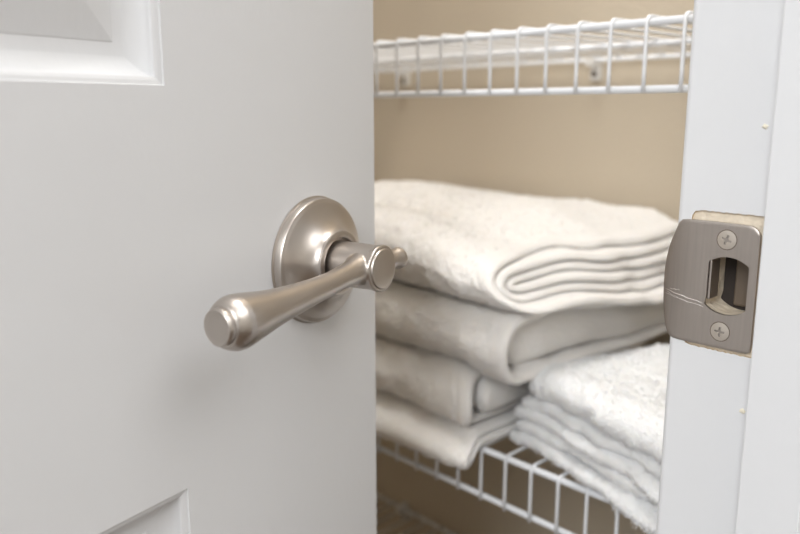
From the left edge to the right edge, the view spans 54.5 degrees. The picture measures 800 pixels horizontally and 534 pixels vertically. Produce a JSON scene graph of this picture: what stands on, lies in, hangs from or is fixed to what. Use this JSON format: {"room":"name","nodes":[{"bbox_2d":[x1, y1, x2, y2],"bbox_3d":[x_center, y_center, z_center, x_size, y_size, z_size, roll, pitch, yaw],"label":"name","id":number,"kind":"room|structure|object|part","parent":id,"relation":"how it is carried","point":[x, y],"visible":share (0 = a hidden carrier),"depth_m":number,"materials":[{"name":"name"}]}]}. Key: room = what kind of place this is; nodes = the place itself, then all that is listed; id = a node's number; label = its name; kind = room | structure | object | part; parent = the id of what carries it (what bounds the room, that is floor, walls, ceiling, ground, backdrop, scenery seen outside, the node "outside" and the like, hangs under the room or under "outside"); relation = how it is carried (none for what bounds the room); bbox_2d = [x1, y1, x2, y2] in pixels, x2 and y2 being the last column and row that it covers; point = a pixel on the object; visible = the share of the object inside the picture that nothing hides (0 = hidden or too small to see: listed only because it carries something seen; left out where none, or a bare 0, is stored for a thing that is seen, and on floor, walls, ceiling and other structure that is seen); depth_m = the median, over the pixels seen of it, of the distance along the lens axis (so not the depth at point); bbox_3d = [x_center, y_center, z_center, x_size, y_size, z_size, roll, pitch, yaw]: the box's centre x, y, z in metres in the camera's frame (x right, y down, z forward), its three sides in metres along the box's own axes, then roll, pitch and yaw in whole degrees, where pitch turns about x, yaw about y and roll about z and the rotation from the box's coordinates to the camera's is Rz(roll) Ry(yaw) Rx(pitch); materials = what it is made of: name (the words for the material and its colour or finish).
{"room":"hallway","nodes":[
{"label":"hallway","id":0,"kind":"room"},
{"bbox_2d":[373,0,693,533],"bbox_3d":[0.058,-0.443,1.083,0.100,2.440,1.260,-11,16,-43],"label":"wall","id":1,"kind":"structure","parent":0,"point":[613,149],"depth_m":0.98,"materials":[{"name":"beige paint"}]},
{"bbox_2d":[376,493,456,533],"bbox_3d":[-0.068,0.423,1.080,0.323,0.050,1.131,-11,16,-43],"label":"wire shelf","id":2,"kind":"object","parent":1,"relation":"attached to","point":[403,509],"visible":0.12,"depth_m":1.19,"materials":[{"name":"white metal"}]},
{"bbox_2d":[376,435,648,533],"bbox_3d":[-0.068,0.097,1.014,0.323,0.050,1.131,-11,16,-43],"label":"wire shelf","id":3,"kind":"object","parent":1,"relation":"attached to","point":[532,469],"visible":0.09,"depth_m":0.63,"materials":[{"name":"white metal"}]},
{"bbox_2d":[376,390,521,469],"bbox_3d":[-0.002,0.093,0.889,0.325,0.043,0.487,-11,16,-43],"label":"bath towel","id":4,"kind":"object","parent":3,"relation":"on","point":[401,421],"visible":0.02,"depth_m":0.65,"materials":[{"name":"white fabric"}]},
{"bbox_2d":[375,333,653,425],"bbox_3d":[0.003,0.054,0.885,0.318,0.062,0.489,-11,16,-43],"label":"bath towel","id":5,"kind":"object","parent":4,"relation":"on","point":[451,388],"visible":0.11,"depth_m":0.65,"materials":[{"name":"white fabric"}]},
{"bbox_2d":[375,280,666,384],"bbox_3d":[0.012,0.009,0.866,0.322,0.075,0.514,-11,16,-43],"label":"bath towel","id":6,"kind":"object","parent":5,"relation":"on","point":[507,347],"visible":0.24,"depth_m":0.64,"materials":[{"name":"white fabric"}]},
{"bbox_2d":[374,180,677,314],"bbox_3d":[0.029,-0.044,0.855,0.348,0.097,0.538,-11,16,-43],"label":"bath towel","id":7,"kind":"object","parent":6,"relation":"on","point":[533,255],"visible":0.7,"depth_m":0.67,"materials":[{"name":"white fabric"}]},
{"bbox_3d":[-0.181,0.141,0.912,0.005,0.005,1.131,-11,16,-43],"label":"lip rail","id":8,"kind":"part","parent":3,"relation":"part of","materials":[{"name":"white plastic"}]},
{"bbox_3d":[-0.181,0.100,0.904,0.005,0.005,1.131,-11,16,-43],"label":"rail","id":9,"kind":"part","parent":3,"relation":"part of","materials":[{"name":"white plastic"}]},
{"bbox_2d":[509,428,657,533],"bbox_3d":[0.213,0.154,0.601,0.173,0.029,0.212,-6,13,-28],"label":"washcloth","id":10,"kind":"object","parent":3,"relation":"on","point":[643,514],"visible":0.11,"depth_m":0.56,"materials":[{"name":"white fabric"}]},
{"bbox_2d":[516,418,651,502],"bbox_3d":[0.216,0.142,0.600,0.172,0.026,0.213,-7,13,-30],"label":"washcloth","id":11,"kind":"object","parent":10,"relation":"on","point":[621,480],"visible":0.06,"depth_m":0.58,"materials":[{"name":"white fabric"}]},
{"bbox_2d":[514,404,659,509],"bbox_3d":[0.212,0.131,0.596,0.170,0.029,0.214,-6,13,-27],"label":"washcloth","id":12,"kind":"object","parent":11,"relation":"on","point":[643,482],"visible":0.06,"depth_m":0.56,"materials":[{"name":"white fabric"}]},
{"bbox_2d":[521,395,660,481],"bbox_3d":[0.219,0.121,0.589,0.168,0.027,0.214,-6,13,-28],"label":"washcloth","id":13,"kind":"object","parent":12,"relation":"on","point":[575,424],"visible":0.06,"depth_m":0.57,"materials":[{"name":"white fabric"}]},
{"bbox_2d":[529,343,669,463],"bbox_3d":[0.216,0.102,0.577,0.168,0.039,0.213,-6,13,-28],"label":"folded towel","id":14,"kind":"object","parent":13,"relation":"on","point":[623,395],"visible":0.39,"depth_m":0.57,"materials":[{"name":"white fabric"}]},
{"bbox_2d":[373,11,692,97],"bbox_3d":[-0.068,-0.228,0.948,0.323,0.050,1.131,-11,16,-43],"label":"wire shelf","id":15,"kind":"object","parent":1,"relation":"attached to","point":[397,56],"visible":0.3,"depth_m":0.64,"materials":[{"name":"white metal"}]},
{"bbox_3d":[-0.181,-0.184,0.847,0.005,0.005,1.131,-11,16,-43],"label":"lip rail","id":16,"kind":"part","parent":15,"relation":"part of","materials":[{"name":"white plastic"}]},
{"bbox_3d":[0.040,-0.267,1.046,0.005,0.005,1.131,-11,16,-43],"label":"rail","id":17,"kind":"part","parent":15,"relation":"part of","materials":[{"name":"white plastic"}]},
{"bbox_3d":[-0.073,-0.246,0.940,0.005,0.005,1.131,-11,16,-43],"label":"cross rod","id":18,"kind":"part","parent":15,"relation":"part of","materials":[{"name":"white plastic"}]},
{"bbox_3d":[-0.181,-0.225,0.838,0.005,0.005,1.131,-11,16,-43],"label":"rail","id":19,"kind":"part","parent":15,"relation":"part of","materials":[{"name":"white plastic"}]},
{"bbox_3d":[-0.077,-0.231,0.035,5.200,2.440,0.114,-11,16,-43],"label":"wall","id":20,"kind":"structure","parent":0,"visible":0},
{"bbox_2d":[0,0,407,533],"bbox_3d":[-0.268,-0.041,0.071,0.139,2.028,0.920,7,13,30],"label":"door","id":21,"kind":"structure","parent":20,"relation":"in","point":[192,268],"depth_m":0.34,"materials":[{"name":"white paint"}]},
{"bbox_3d":[-0.043,0.009,0.370,0.034,0.030,0.135,6,13,29],"label":"handle lever","id":22,"kind":"part","parent":21,"relation":"part of","materials":[{"name":"silver metal"}]},
{"bbox_2d":[656,0,799,533],"bbox_3d":[0.170,-0.088,0.309,0.030,2.050,0.122,-11,16,-43],"label":"door frame","id":23,"kind":"structure","parent":20,"relation":"attached to","point":[730,460],"depth_m":0.34,"materials":[{"name":"white paint"}]},
{"bbox_3d":[0.140,0.007,0.354,0.004,0.057,0.044,-9,15,-39],"label":"strike plate","id":24,"kind":"part","parent":23,"relation":"part of","materials":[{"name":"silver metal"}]},
{"bbox_3d":[0.145,0.029,0.352,0.001,0.009,0.009,-11,16,-43],"label":"screw seat","id":25,"kind":"part","parent":23,"relation":"part of","materials":[{"name":"silver metal"}]},
{"bbox_3d":[0.144,-0.012,0.344,0.001,0.009,0.009,-11,16,-43],"label":"screw seat","id":26,"kind":"part","parent":23,"relation":"part of","materials":[{"name":"silver metal"}]}
]}

